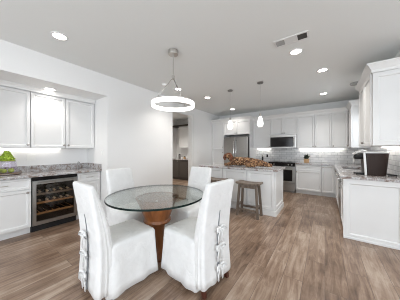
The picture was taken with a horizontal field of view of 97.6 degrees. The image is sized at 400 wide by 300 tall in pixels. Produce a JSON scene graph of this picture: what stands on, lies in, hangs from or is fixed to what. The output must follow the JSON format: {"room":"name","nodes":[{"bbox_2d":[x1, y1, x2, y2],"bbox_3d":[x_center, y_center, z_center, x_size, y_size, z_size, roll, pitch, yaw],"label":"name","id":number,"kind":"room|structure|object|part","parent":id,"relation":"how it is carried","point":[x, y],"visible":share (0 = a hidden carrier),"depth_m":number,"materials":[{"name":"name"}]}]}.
{"room":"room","nodes":[
{"label":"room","id":0,"kind":"room"},
{"bbox_2d":[0,39,172,216],"bbox_3d":[-3.083,-0.070,2.506,1.070,2.740,6.500,0,0,35],"label":"wall","id":1,"kind":"structure","parent":0,"point":[129,132],"depth_m":3.55,"materials":[{"name":"paint"}]},
{"bbox_2d":[0,85,29,147],"bbox_3d":[-3.071,-0.512,2.790,0.370,0.955,0.479,0,0,35],"label":"upper cabinet","id":2,"kind":"object","parent":1,"relation":"attached to","point":[14,102],"visible":0.99,"depth_m":2.76,"materials":[{"name":"white paint"}]},
{"bbox_2d":[0,148,60,148],"bbox_3d":[-3.147,-0.028,2.933,0.030,0.012,1.320,0,0,35],"label":"light","id":3,"kind":"object","parent":2,"relation":"attached to","point":[0,148],"visible":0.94,"depth_m":3.10,"materials":[{"name":"white plastic"}]},
{"bbox_2d":[27,154,34,160],"bbox_3d":[-3.041,0.135,3.152,0.008,0.115,0.115,0,0,35],"label":"wall outlet","id":4,"kind":"object","parent":1,"relation":"attached to","point":[30,157],"visible":1,"depth_m":3.15,"materials":[{"name":"white plastic"}]},
{"bbox_2d":[30,91,64,147],"bbox_3d":[-2.790,-0.512,3.184,0.370,0.955,0.480,0,0,35],"label":"upper cabinet","id":5,"kind":"object","parent":1,"relation":"attached to","point":[47,112],"visible":0.98,"depth_m":3.07,"materials":[{"name":"white paint"}]},
{"bbox_2d":[0,79,95,103],"bbox_3d":[-2.774,-1.006,2.869,0.040,0.075,1.982,0,0,35],"label":"trim","id":6,"kind":"structure","parent":1,"relation":"attached to","point":[2,82],"depth_m":3.00,"materials":[{"name":"white paint"}]},
{"bbox_2d":[43,87,56,90],"bbox_3d":[-2.575,-1.041,3.003,0.184,0.008,0.184,0,0,35],"label":"recessed light","id":7,"kind":"object","parent":1,"relation":"in","point":[45,88],"visible":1,"depth_m":3.00,"materials":[{"name":"white"}]},
{"bbox_2d":[65,98,93,147],"bbox_3d":[-2.504,-0.512,3.584,0.370,0.955,0.496,0,0,35],"label":"upper cabinet","id":8,"kind":"object","parent":1,"relation":"attached to","point":[79,115],"visible":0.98,"depth_m":3.47,"materials":[{"name":"white paint"}]},
{"bbox_2d":[173,119,187,157],"bbox_3d":[-1.117,-0.070,6.889,2.180,2.740,2.920,0,0,35],"label":"wall","id":9,"kind":"structure","parent":0,"point":[176,150],"depth_m":8.44,"materials":[{"name":"paint"}]},
{"bbox_2d":[179,126,187,147],"bbox_3d":[-0.591,-0.585,7.936,0.740,0.970,0.355,0,0,35],"label":"upper cabinet","id":10,"kind":"object","parent":9,"relation":"attached to","point":[183,130],"visible":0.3,"depth_m":7.88,"materials":[{"name":"white paint"}]},
{"bbox_2d":[173,124,187,127],"bbox_3d":[-0.737,-1.105,8.042,1.240,0.069,0.358,0,0,35],"label":"trim","id":11,"kind":"structure","parent":10,"relation":"attached to","point":[174,126],"depth_m":8.00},
{"bbox_2d":[173,102,218,166],"bbox_3d":[-0.120,-0.070,6.289,0.140,2.740,3.100,0,0,35],"label":"wall","id":12,"kind":"structure","parent":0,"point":[202,122],"depth_m":6.47,"materials":[{"name":"paint"}]},
{"bbox_2d":[173,111,193,179],"bbox_3d":[-0.637,0.030,5.564,0.180,2.540,1.240,0,0,35],"label":"door frame","id":13,"kind":"structure","parent":12,"relation":"attached to","point":[190,116],"depth_m":5.98,"materials":[{"name":"white paint"}]},
{"bbox_2d":[0,0,399,120],"bbox_3d":[0.045,-1.500,2.302,9.400,0.120,9.800,0,0,35],"label":"ceiling","id":14,"kind":"structure","parent":0,"point":[222,46],"depth_m":2.34,"materials":[{"name":"paint"}]},
{"bbox_2d":[50,31,68,40],"bbox_3d":[-1.775,-1.436,2.212,0.184,0.008,0.184,0,0,35],"label":"recessed light","id":15,"kind":"object","parent":14,"relation":"in","point":[60,36],"visible":1,"depth_m":2.21,"materials":[{"name":"white paint"}]},
{"bbox_2d":[53,33,65,39],"bbox_3d":[-1.775,-1.438,2.212,0.134,0.003,0.134,0,0,35],"label":"diffuser","id":16,"kind":"object","parent":15,"relation":"attached to","point":[60,36],"depth_m":2.21,"materials":[{"name":"white"}]},
{"bbox_2d":[151,48,193,111],"bbox_3d":[-0.389,-1.030,2.537,0.616,0.819,0.616,0,0,35],"label":"ring chandelier","id":17,"kind":"object","parent":14,"relation":"hanging from","point":[172,52],"visible":1,"depth_m":2.49,"materials":[{"name":"silver metal"}]},
{"bbox_3d":[-0.389,-0.688,2.537,0.616,0.008,0.616,0,0,35],"label":"ring frame","id":18,"kind":"part","parent":17,"relation":"part of","materials":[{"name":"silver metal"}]},
{"bbox_2d":[151,96,193,111],"bbox_3d":[-0.389,-0.652,2.537,0.616,0.062,0.616,0,0,35],"label":"diffuser","id":19,"kind":"object","parent":17,"relation":"attached to","point":[161,98],"depth_m":2.37,"materials":[{"name":"white"}]},
{"bbox_2d":[228,89,232,129],"bbox_3d":[0.727,-0.968,4.223,0.126,0.945,0.126,0,0,35],"label":"pendant lamp","id":20,"kind":"object","parent":14,"relation":"hanging from","point":[230,126],"visible":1,"depth_m":4.18,"materials":[{"name":"white glass"}]},
{"bbox_3d":[0.727,-0.608,4.223,0.126,0.225,0.126,0,0,35],"label":"lamp shade","id":21,"kind":"part","parent":20,"relation":"part of","materials":[{"name":"white glass"}]},
{"bbox_2d":[257,81,262,126],"bbox_3d":[1.283,-0.968,3.728,0.126,0.945,0.126,0,0,35],"label":"pendant lamp","id":22,"kind":"object","parent":14,"relation":"hanging from","point":[260,120],"visible":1,"depth_m":3.69,"materials":[{"name":"white glass"}]},
{"bbox_3d":[1.283,-0.608,3.728,0.126,0.225,0.126,0,0,35],"label":"lamp shade","id":23,"kind":"part","parent":22,"relation":"part of","materials":[{"name":"white glass"}]},
{"bbox_2d":[273,30,308,47],"bbox_3d":[1.188,-1.436,2.285,0.400,0.008,0.170,0,0,35],"label":"ceiling vent","id":24,"kind":"object","parent":14,"relation":"in","point":[304,35],"visible":1,"depth_m":2.27,"materials":[{"name":"white metal"}]},
{"bbox_2d":[289,48,302,54],"bbox_3d":[1.405,-1.436,2.560,0.184,0.008,0.184,0,0,35],"label":"recessed light","id":25,"kind":"object","parent":14,"relation":"in","point":[296,51],"visible":1,"depth_m":2.55,"materials":[{"name":"white"}]},
{"bbox_2d":[291,49,300,53],"bbox_3d":[1.405,-1.438,2.560,0.134,0.003,0.134,0,0,35],"label":"diffuser","id":26,"kind":"object","parent":25,"relation":"attached to","point":[295,51],"depth_m":2.55,"materials":[{"name":"white plastic"}]},
{"bbox_2d":[316,68,328,72],"bbox_3d":[2.205,-1.436,3.150,0.184,0.008,0.184,0,0,35],"label":"recessed light","id":27,"kind":"object","parent":14,"relation":"in","point":[321,69],"visible":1,"depth_m":3.15,"materials":[{"name":"white"}]},
{"bbox_2d":[0,179,399,299],"bbox_3d":[0.045,1.350,2.302,9.400,0.100,9.800,0,0,35],"label":"floor","id":28,"kind":"structure","parent":0,"point":[302,252],"depth_m":1.95,"materials":[{"name":"brown wood"}]},
{"bbox_2d":[0,178,30,240],"bbox_3d":[-3.014,0.863,2.620,0.639,0.874,0.615,0,0,35],"label":"base cabinet","id":29,"kind":"object","parent":28,"relation":"on","point":[15,194],"visible":0.98,"depth_m":2.58,"materials":[{"name":"white paint"}]},
{"bbox_3d":[-2.794,0.517,2.463,0.020,0.165,0.607,0,0,35],"label":"drawer","id":30,"kind":"part","parent":29,"relation":"part of","materials":[{"name":"white paint"}]},
{"bbox_2d":[30,173,76,232],"bbox_3d":[-2.641,0.866,3.114,0.623,0.868,0.608,0,0,35],"label":"wine cooler","id":31,"kind":"object","parent":28,"relation":"on","point":[48,213],"visible":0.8,"depth_m":3.08,"materials":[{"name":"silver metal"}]},
{"bbox_2d":[39,186,48,191],"bbox_3d":[-2.680,0.681,3.020,0.319,0.076,0.076,0,0,35],"label":"wine bottle","id":32,"kind":"object","parent":31,"relation":"in","point":[42,188],"visible":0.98,"depth_m":2.99,"materials":[{"name":"glass"}]},
{"bbox_2d":[39,195,48,199],"bbox_3d":[-2.680,0.821,3.020,0.319,0.076,0.076,0,0,35],"label":"wine bottle","id":33,"kind":"object","parent":31,"relation":"on","point":[44,197],"visible":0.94,"depth_m":2.99,"materials":[{"name":"glass"}]},
{"bbox_2d":[46,193,55,198],"bbox_3d":[-2.625,0.821,3.097,0.319,0.076,0.076,0,0,35],"label":"wine bottle","id":34,"kind":"object","parent":31,"relation":"in","point":[51,196],"visible":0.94,"depth_m":3.06,"materials":[{"name":"glass"}]},
{"bbox_2d":[46,185,55,190],"bbox_3d":[-2.625,0.681,3.097,0.319,0.076,0.076,0,0,35],"label":"wine bottle","id":35,"kind":"object","parent":31,"relation":"in","point":[51,188],"visible":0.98,"depth_m":3.07,"materials":[{"name":"glass"}]},
{"bbox_3d":[-2.481,1.249,2.999,0.022,0.094,0.604,0,0,35],"label":"kick plate","id":36,"kind":"part","parent":31,"relation":"part of","materials":[{"name":"black plastic"}]},
{"bbox_3d":[-2.447,0.459,2.975,0.036,0.053,0.608,0,0,35],"label":"control panel","id":37,"kind":"part","parent":31,"relation":"part of","materials":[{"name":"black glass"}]},
{"bbox_2d":[36,188,72,195],"bbox_3d":[-2.670,0.715,3.134,0.492,0.030,0.564,0,0,35],"label":"shelf","id":38,"kind":"object","parent":31,"relation":"attached to","point":[66,189],"depth_m":2.99,"materials":[{"name":"wood"}]},
{"bbox_2d":[36,195,72,203],"bbox_3d":[-2.670,0.855,3.134,0.492,0.030,0.564,0,0,35],"label":"shelf","id":39,"kind":"object","parent":31,"relation":"attached to","point":[70,196],"depth_m":3.00,"materials":[{"name":"beige wood"}]},
{"bbox_2d":[36,202,72,214],"bbox_3d":[-2.670,1.025,3.134,0.492,0.030,0.564,0,0,35],"label":"shelf","id":40,"kind":"object","parent":31,"relation":"attached to","point":[38,206],"depth_m":3.21,"materials":[{"name":"beige wood"}]},
{"bbox_3d":[-2.405,0.515,2.945,0.043,0.016,0.504,0,0,35],"label":"handle","id":41,"kind":"part","parent":31,"relation":"part of","materials":[{"name":"metal"}]},
{"bbox_2d":[53,184,62,189],"bbox_3d":[-2.570,0.681,3.174,0.319,0.076,0.076,0,0,35],"label":"wine bottle","id":42,"kind":"object","parent":31,"relation":"in","point":[55,186],"visible":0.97,"depth_m":3.15,"materials":[{"name":"glass"}]},
{"bbox_2d":[53,192,62,197],"bbox_3d":[-2.570,0.821,3.174,0.319,0.076,0.076,0,0,35],"label":"wine bottle","id":43,"kind":"object","parent":31,"relation":"on","point":[57,194],"visible":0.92,"depth_m":3.14,"materials":[{"name":"glass"}]},
{"bbox_2d":[59,184,68,188],"bbox_3d":[-2.515,0.681,3.252,0.319,0.076,0.076,0,0,35],"label":"wine bottle","id":44,"kind":"object","parent":31,"relation":"in","point":[63,186],"visible":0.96,"depth_m":3.22,"materials":[{"name":"glass"}]},
{"bbox_2d":[76,171,99,219],"bbox_3d":[-2.358,0.863,3.539,0.639,0.874,0.400,0,0,35],"label":"base cabinet","id":45,"kind":"object","parent":28,"relation":"on","point":[91,178],"visible":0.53,"depth_m":3.40,"materials":[{"name":"white paint"}]},
{"bbox_3d":[-2.138,0.517,3.382,0.020,0.165,0.392,0,0,35],"label":"drawer","id":46,"kind":"part","parent":45,"relation":"part of","materials":[{"name":"white paint"}]},
{"bbox_3d":[-2.138,0.897,3.382,0.020,0.575,0.392,0,0,35],"label":"door","id":47,"kind":"part","parent":45,"relation":"part of","materials":[{"name":"white paint"}]},
{"bbox_2d":[73,181,157,299],"bbox_3d":[-0.818,0.793,1.750,0.508,1.013,0.668,0,0,38],"label":"dining chair","id":48,"kind":"object","parent":28,"relation":"on","point":[114,258],"visible":1,"depth_m":1.52,"materials":[{"name":"white fabric"}]},
{"bbox_2d":[106,168,144,225],"bbox_3d":[-1.006,0.793,2.534,0.668,1.013,0.508,0,0,35],"label":"dining chair","id":49,"kind":"object","parent":28,"relation":"on","point":[118,179],"visible":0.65,"depth_m":2.54,"materials":[{"name":"white fabric"}]},
{"bbox_2d":[104,185,203,262],"bbox_3d":[-0.528,0.921,2.170,1.156,0.758,1.156,0,0,35],"label":"dining table","id":50,"kind":"object","parent":28,"relation":"on","point":[156,208],"visible":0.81,"depth_m":2.04,"materials":[{"name":"clear glass"}]},
{"bbox_3d":[-0.528,0.552,2.170,1.156,0.020,1.156,0,0,35],"label":"glass","id":51,"kind":"part","parent":50,"relation":"part of","materials":[{"name":"clear glass"}]},
{"bbox_2d":[173,160,187,179],"bbox_3d":[-0.530,0.863,7.712,1.900,0.874,0.640,0,0,35],"label":"cabinet","id":52,"kind":"object","parent":28,"relation":"on","point":[180,167],"visible":0.3,"depth_m":7.60,"materials":[{"name":"brown wood"}]},
{"bbox_3d":[-1.209,0.810,7.851,0.625,0.750,0.020,0,0,35],"label":"door","id":53,"kind":"part","parent":52,"relation":"part of","materials":[{"name":"wood"}]},
{"bbox_3d":[-0.694,0.810,7.484,0.625,0.750,0.020,0,0,35],"label":"door","id":54,"kind":"part","parent":52,"relation":"part of","materials":[{"name":"wood"}]},
{"bbox_2d":[165,166,211,226],"bbox_3d":[-0.159,0.793,2.706,0.508,1.013,0.668,0,0,35],"label":"dining chair","id":55,"kind":"object","parent":28,"relation":"on","point":[199,177],"visible":0.51,"depth_m":2.79,"materials":[{"name":"white fabric"}]},
{"bbox_2d":[161,179,233,299],"bbox_3d":[-0.029,0.793,1.837,0.668,1.013,0.508,0,0,42],"label":"dining chair","id":56,"kind":"object","parent":28,"relation":"on","point":[195,253],"visible":1,"depth_m":1.61,"materials":[{"name":"white fabric"}]},
{"bbox_3d":[0.021,1.150,1.552,0.077,0.300,0.042,0,0,43],"label":"leg","id":57,"kind":"part","parent":56,"relation":"part of","materials":[{"name":"brown wood"}]},
{"bbox_2d":[211,177,227,182],"bbox_3d":[0.354,0.964,3.924,0.470,0.672,0.292,0,0,35],"label":"bar stool","id":58,"kind":"object","parent":28,"relation":"on","point":[213,179],"visible":0.2,"depth_m":3.83,"materials":[{"name":"brown wood"}]},
{"bbox_2d":[212,122,230,163],"bbox_3d":[0.864,0.105,7.073,0.545,2.390,0.670,0,0,35],"label":"pantry cabinet","id":59,"kind":"object","parent":28,"relation":"on","point":[218,135],"visible":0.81,"depth_m":6.83,"materials":[{"name":"white paint"}]},
{"bbox_3d":[0.698,-0.535,6.829,0.520,1.030,0.020,0,0,35],"label":"door","id":60,"kind":"part","parent":59,"relation":"part of","materials":[{"name":"white paint"}]},
{"bbox_3d":[0.698,0.590,6.829,0.520,1.200,0.020,0,0,35],"label":"door","id":61,"kind":"part","parent":59,"relation":"part of","materials":[{"name":"white paint"}]},
{"bbox_2d":[224,136,248,162],"bbox_3d":[1.455,0.412,6.585,0.930,1.775,0.748,0,0,35],"label":"refrigerator","id":62,"kind":"object","parent":28,"relation":"on","point":[237,146],"visible":0.38,"depth_m":6.29,"materials":[{"name":"silver metal"}]},
{"bbox_3d":[1.105,0.052,6.499,0.462,1.055,0.066,0,0,35],"label":"door","id":63,"kind":"part","parent":62,"relation":"part of","materials":[{"name":"metal"}]},
{"bbox_3d":[1.486,0.052,6.227,0.462,1.055,0.066,0,0,35],"label":"door","id":64,"kind":"part","parent":62,"relation":"part of","materials":[{"name":"metal"}]},
{"bbox_2d":[224,119,255,158],"bbox_3d":[1.500,0.105,6.620,1.010,2.390,0.670,0,0,35],"label":"tall cabinet","id":65,"kind":"object","parent":28,"relation":"on","point":[242,127],"visible":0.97,"depth_m":6.29,"materials":[{"name":"white paint"}]},
{"bbox_3d":[1.123,-0.807,6.526,0.498,0.485,0.020,0,0,35],"label":"door","id":66,"kind":"part","parent":65,"relation":"part of","materials":[{"name":"white paint"}]},
{"bbox_3d":[1.533,-0.807,6.234,0.498,0.485,0.020,0,0,35],"label":"door","id":67,"kind":"part","parent":65,"relation":"part of","materials":[{"name":"white paint"}]},
{"bbox_3d":[1.916,0.370,6.355,0.025,1.859,0.618,0,0,35],"label":"panel","id":68,"kind":"part","parent":65,"relation":"part of","materials":[{"name":"white paint"}]},
{"bbox_2d":[211,168,283,216],"bbox_3d":[0.976,0.863,4.213,1.771,0.874,0.791,0,0,35],"label":"kitchen island","id":69,"kind":"object","parent":28,"relation":"on","point":[272,186],"visible":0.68,"depth_m":3.67,"materials":[{"name":"white paint"}]},
{"bbox_3d":[0.293,0.808,4.243,0.560,0.760,0.020,0,0,35],"label":"panel","id":70,"kind":"part","parent":69,"relation":"part of","materials":[{"name":"white paint"}]},
{"bbox_3d":[0.765,0.808,3.906,0.560,0.760,0.020,0,0,35],"label":"panel","id":71,"kind":"part","parent":69,"relation":"part of","materials":[{"name":"white paint"}]},
{"bbox_2d":[199,163,284,171],"bbox_3d":[0.968,0.405,4.220,1.845,0.038,0.865,0,0,35],"label":"island countertop","id":72,"kind":"structure","parent":69,"relation":"on","point":[215,165],"depth_m":3.86,"materials":[{"name":"stone"}]},
{"bbox_2d":[223,153,272,166],"bbox_3d":[1.039,0.220,4.003,1.129,0.319,0.347,0,0,35],"label":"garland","id":73,"kind":"object","parent":72,"relation":"on","point":[245,161],"visible":1,"depth_m":4.00},
{"bbox_3d":[0.976,1.248,4.213,1.771,0.105,0.791,0,0,35],"label":"moulding","id":74,"kind":"part","parent":69,"relation":"part of","materials":[{"name":"white paint"}]},
{"bbox_3d":[1.232,0.808,3.574,0.545,0.760,0.020,0,0,35],"label":"panel","id":75,"kind":"part","parent":69,"relation":"part of","materials":[{"name":"white paint"}]},
{"bbox_3d":[1.687,0.808,3.725,0.020,0.760,0.755,0,0,35],"label":"panel","id":76,"kind":"part","parent":69,"relation":"part of","materials":[{"name":"white paint"}]},
{"bbox_2d":[235,180,262,219],"bbox_3d":[0.977,0.964,3.479,0.470,0.672,0.292,0,0,35],"label":"bar stool","id":77,"kind":"object","parent":28,"relation":"on","point":[242,184],"visible":1,"depth_m":3.44,"materials":[{"name":"brown wood"}]},
{"bbox_3d":[0.765,0.991,3.501,0.082,0.618,0.082,0,0,35],"label":"leg","id":78,"kind":"part","parent":77,"relation":"part of","materials":[{"name":"brown wood"}]},
{"bbox_3d":[0.887,0.991,3.672,0.082,0.618,0.082,0,0,35],"label":"leg","id":79,"kind":"part","parent":77,"relation":"part of","materials":[{"name":"brown wood"}]},
{"bbox_3d":[0.977,0.656,3.479,0.470,0.057,0.270,0,0,35],"label":"seat","id":80,"kind":"part","parent":77,"relation":"part of","materials":[{"name":"brown wood"}]},
{"bbox_3d":[1.067,0.991,3.286,0.082,0.618,0.082,0,0,35],"label":"leg","id":81,"kind":"part","parent":77,"relation":"part of","materials":[{"name":"brown wood"}]},
{"bbox_3d":[1.189,0.991,3.457,0.082,0.618,0.082,0,0,35],"label":"leg","id":82,"kind":"part","parent":77,"relation":"part of","materials":[{"name":"brown wood"}]},
{"bbox_2d":[268,161,297,192],"bbox_3d":[2.708,0.839,5.711,0.767,0.923,0.706,0,0,35],"label":"range","id":83,"kind":"object","parent":28,"relation":"on","point":[289,171],"visible":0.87,"depth_m":5.36,"materials":[{"name":"silver metal"}]},
{"bbox_3d":[2.544,0.453,5.481,0.765,0.095,0.038,0,0,35],"label":"control panel","id":84,"kind":"part","parent":83,"relation":"part of","materials":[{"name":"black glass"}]},
{"bbox_2d":[269,161,297,162],"bbox_3d":[2.723,0.390,5.732,0.767,0.024,0.655,0,0,35],"label":"cooktop","id":85,"kind":"object","parent":83,"relation":"in","point":[269,161],"depth_m":5.74,"materials":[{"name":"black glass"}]},
{"bbox_3d":[2.544,0.760,5.481,0.765,0.500,0.038,0,0,35],"label":"oven door","id":86,"kind":"part","parent":83,"relation":"part of","materials":[{"name":"metal"}]},
{"bbox_3d":[2.544,1.130,5.481,0.765,0.220,0.038,0,0,35],"label":"storage drawer","id":87,"kind":"part","parent":83,"relation":"part of","materials":[{"name":"metal"}]},
{"bbox_2d":[295,164,321,195],"bbox_3d":[3.304,0.863,5.321,0.645,0.874,0.669,0,0,35],"label":"base cabinet","id":88,"kind":"object","parent":28,"relation":"on","point":[308,178],"visible":1,"depth_m":5.08,"materials":[{"name":"white paint"}]},
{"bbox_3d":[3.139,0.517,5.088,0.637,0.165,0.020,0,0,35],"label":"drawer","id":89,"kind":"part","parent":88,"relation":"part of","materials":[{"name":"white paint"}]},
{"bbox_3d":[3.139,0.897,5.088,0.637,0.575,0.020,0,0,35],"label":"door","id":90,"kind":"part","parent":88,"relation":"part of","materials":[{"name":"white paint"}]},
{"bbox_2d":[322,165,335,197],"bbox_3d":[3.958,0.863,4.860,0.947,0.874,0.660,0,0,35],"label":"base cabinet","id":91,"kind":"object","parent":28,"relation":"on","point":[328,172],"visible":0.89,"depth_m":4.81,"materials":[{"name":"white paint"}]},
{"bbox_2d":[335,170,338,207],"bbox_3d":[3.469,0.863,3.950,0.670,0.874,1.430,0,0,35],"label":"base cabinet","id":92,"kind":"object","parent":28,"relation":"on","point":[337,180],"visible":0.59,"depth_m":3.97,"materials":[{"name":"white paint"}]},
{"bbox_3d":[2.980,0.810,3.772,0.020,0.750,0.565,0,0,35],"label":"door","id":93,"kind":"part","parent":92,"relation":"part of","materials":[{"name":"white paint"}]},
{"bbox_2d":[295,162,399,182],"bbox_3d":[2.938,0.405,3.998,1.594,0.038,3.252,0,0,35],"label":"countertop","id":94,"kind":"structure","parent":92,"relation":"on","point":[343,173],"depth_m":2.87,"materials":[{"name":"stone"}]},
{"bbox_2d":[304,154,308,162],"bbox_3d":[3.287,0.253,5.398,0.175,0.265,0.217,0,0,35],"label":"potted plant","id":95,"kind":"object","parent":94,"relation":"on","point":[306,157],"visible":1,"depth_m":5.36,"materials":[{"name":"green plant"}]},
{"bbox_2d":[352,151,397,175],"bbox_3d":[2.693,0.203,2.722,0.490,0.364,0.252,0,0,27],"label":"coffee maker","id":96,"kind":"object","parent":94,"relation":"on","point":[372,163],"visible":0.99,"depth_m":2.63,"materials":[{"name":"black plastic"}]},
{"bbox_2d":[336,175,340,216],"bbox_3d":[2.860,0.864,3.131,0.669,0.867,0.594,0,0,35],"label":"dishwasher","id":97,"kind":"object","parent":28,"relation":"on","point":[339,178],"visible":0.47,"depth_m":3.13,"materials":[{"name":"silver metal"}]},
{"bbox_3d":[2.637,0.811,3.290,0.023,0.758,0.594,0,0,35],"label":"door","id":98,"kind":"part","parent":97,"relation":"part of","materials":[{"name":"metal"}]},
{"bbox_2d":[339,179,399,249],"bbox_3d":[2.539,0.863,2.645,0.673,0.874,0.555,0,0,35],"label":"base cabinet","id":99,"kind":"object","parent":28,"relation":"on","point":[370,210],"visible":0.94,"depth_m":2.44,"materials":[{"name":"white paint"}]},
{"bbox_3d":[2.310,0.897,2.834,0.020,0.575,0.505,0,0,35],"label":"door","id":100,"kind":"part","parent":99,"relation":"part of","materials":[{"name":"white paint"}]},
{"bbox_3d":[2.393,1.285,2.416,0.645,0.030,0.013,0,0,35],"label":"moulding","id":101,"kind":"part","parent":99,"relation":"part of","materials":[{"name":"white paint"}]},
{"bbox_3d":[-3.286,0.863,2.239,0.639,0.874,0.310,0,0,35],"label":"base cabinet","id":102,"kind":"object","parent":28,"relation":"on","visible":0},
{"bbox_2d":[0,163,101,180],"bbox_3d":[-2.820,0.353,2.902,0.657,0.142,1.986,0,0,35],"label":"countertop","id":103,"kind":"structure","parent":102,"relation":"on","point":[55,169],"depth_m":3.15,"materials":[{"name":"stone"}]},
{"bbox_2d":[0,172,19,175],"bbox_3d":[-3.030,0.373,2.744,0.302,0.024,0.302,0,0,35],"label":"serving board","id":104,"kind":"object","parent":103,"relation":"on","point":[16,172],"visible":0.66,"depth_m":2.69,"materials":[{"name":"brown wood"}]},
{"bbox_2d":[0,161,16,173],"bbox_3d":[-3.030,0.266,2.744,0.227,0.189,0.227,0,0,35],"label":"glass jar","id":105,"kind":"object","parent":104,"relation":"on","point":[0,161],"visible":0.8,"depth_m":2.74,"materials":[{"name":"glass"}]},
{"bbox_2d":[0,151,15,160],"bbox_3d":[-3.030,0.090,2.744,0.200,0.160,0.200,0,0,35],"label":"topiary","id":106,"kind":"object","parent":105,"relation":"on","point":[6,156],"visible":1,"depth_m":2.71,"materials":[{"name":"green plant"}]},
{"bbox_2d":[219,99,358,136],"bbox_3d":[1.832,-0.070,6.874,7.000,2.740,0.120,0,0,35],"label":"wall","id":107,"kind":"structure","parent":0,"point":[337,104],"depth_m":5.85,"materials":[{"name":"paint"}]},
{"bbox_2d":[253,119,270,147],"bbox_3d":[2.247,-0.575,6.270,0.603,1.030,0.355,0,0,35],"label":"upper cabinet","id":108,"kind":"object","parent":107,"relation":"attached to","point":[261,135],"visible":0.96,"depth_m":6.14,"materials":[{"name":"white paint"}]},
{"bbox_2d":[271,116,296,134],"bbox_3d":[2.817,-0.795,5.864,0.790,0.590,0.355,0,0,35],"label":"upper cabinet","id":109,"kind":"object","parent":107,"relation":"attached to","point":[286,125],"visible":0.97,"depth_m":5.72,"materials":[{"name":"white paint"}]},
{"bbox_3d":[2.576,-0.783,5.867,0.387,0.560,0.020,0,0,35],"label":"door","id":110,"kind":"part","parent":109,"relation":"part of","materials":[{"name":"white paint"}]},
{"bbox_2d":[270,134,296,147],"bbox_3d":[2.792,-0.285,5.828,0.785,0.420,0.428,0,0,35],"label":"microwave","id":111,"kind":"object","parent":109,"relation":"attached to","point":[276,141],"visible":0.91,"depth_m":5.67,"materials":[{"name":"metal"}]},
{"bbox_3d":[2.898,-0.783,5.637,0.387,0.560,0.020,0,0,35],"label":"door","id":112,"kind":"part","parent":109,"relation":"part of","materials":[{"name":"white paint"}]},
{"bbox_2d":[297,115,313,147],"bbox_3d":[3.327,-0.575,5.500,0.458,1.030,0.355,0,0,35],"label":"upper cabinet","id":113,"kind":"object","parent":107,"relation":"attached to","point":[305,124],"visible":0.99,"depth_m":5.39,"materials":[{"name":"white paint"}]},
{"bbox_2d":[256,148,362,163],"bbox_3d":[3.326,0.163,5.727,2.995,0.446,0.012,0,0,35],"label":"backsplash","id":114,"kind":"structure","parent":107,"relation":"attached to","point":[328,155],"depth_m":5.55,"materials":[{"name":"tile"}]},
{"bbox_2d":[314,113,331,147],"bbox_3d":[3.684,-0.575,5.245,0.412,1.030,0.355,0,0,35],"label":"upper cabinet","id":115,"kind":"object","parent":107,"relation":"attached to","point":[322,123],"visible":1,"depth_m":5.13,"materials":[{"name":"white paint"}]},
{"bbox_2d":[332,111,347,147],"bbox_3d":[3.997,-0.575,5.022,0.352,1.030,0.355,0,0,35],"label":"upper cabinet","id":116,"kind":"object","parent":107,"relation":"attached to","point":[339,119],"visible":1,"depth_m":4.90,"materials":[{"name":"white paint"}]},
{"bbox_3d":[3.675,-0.070,3.533,0.120,2.740,3.180,0,0,35],"label":"wall","id":117,"kind":"structure","parent":0,"visible":0},
{"bbox_2d":[347,105,368,147],"bbox_3d":[4.085,-0.575,4.561,0.380,1.030,1.000,0,0,35],"label":"upper cabinet","id":118,"kind":"object","parent":117,"relation":"attached to","point":[353,112],"visible":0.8,"depth_m":4.22,"materials":[{"name":"white paint"}]},
{"bbox_2d":[211,100,358,122],"bbox_3d":[2.287,-1.125,5.616,4.554,0.120,0.764,0,0,35],"label":"trim","id":119,"kind":"structure","parent":118,"relation":"attached to","point":[353,102],"depth_m":5.50,"materials":[{"name":"white paint"}]},
{"bbox_3d":[4.108,-0.563,4.851,0.020,1.000,0.492,0,0,35],"label":"door","id":120,"kind":"part","parent":118,"relation":"part of","materials":[{"name":"white paint"}]},
{"bbox_3d":[3.817,-0.563,4.444,0.020,1.000,0.492,0,0,35],"label":"door","id":121,"kind":"part","parent":118,"relation":"part of","materials":[{"name":"white paint"}]},
{"bbox_2d":[359,68,399,146],"bbox_3d":[2.811,-0.575,2.766,0.390,1.030,1.052,0,0,35],"label":"upper cabinet","id":122,"kind":"object","parent":117,"relation":"attached to","point":[379,97],"visible":0.99,"depth_m":2.39,"materials":[{"name":"white paint"}]},
{"bbox_3d":[2.840,-0.563,3.075,0.020,1.000,0.507,0,0,35],"label":"door","id":123,"kind":"part","parent":122,"relation":"part of","materials":[{"name":"white paint"}]},
{"bbox_3d":[2.541,-0.563,2.655,0.020,1.000,0.507,0,0,35],"label":"door","id":124,"kind":"part","parent":122,"relation":"part of","materials":[{"name":"white paint"}]},
{"bbox_2d":[355,57,399,91],"bbox_3d":[2.803,-1.125,2.769,0.408,0.120,1.190,0,0,35],"label":"trim","id":125,"kind":"structure","parent":122,"relation":"attached to","point":[393,63],"depth_m":2.37,"materials":[{"name":"white paint"}]},
{"bbox_3d":[2.531,-0.563,2.332,0.335,1.000,0.020,0,0,35],"label":"panel","id":126,"kind":"part","parent":122,"relation":"part of","materials":[{"name":"white paint"}]},
{"bbox_2d":[363,146,399,176],"bbox_3d":[3.600,0.163,3.542,0.012,0.446,3.228,0,0,35],"label":"backsplash","id":127,"kind":"structure","parent":117,"relation":"attached to","point":[393,167],"depth_m":2.76,"materials":[{"name":"tile"}]}
]}

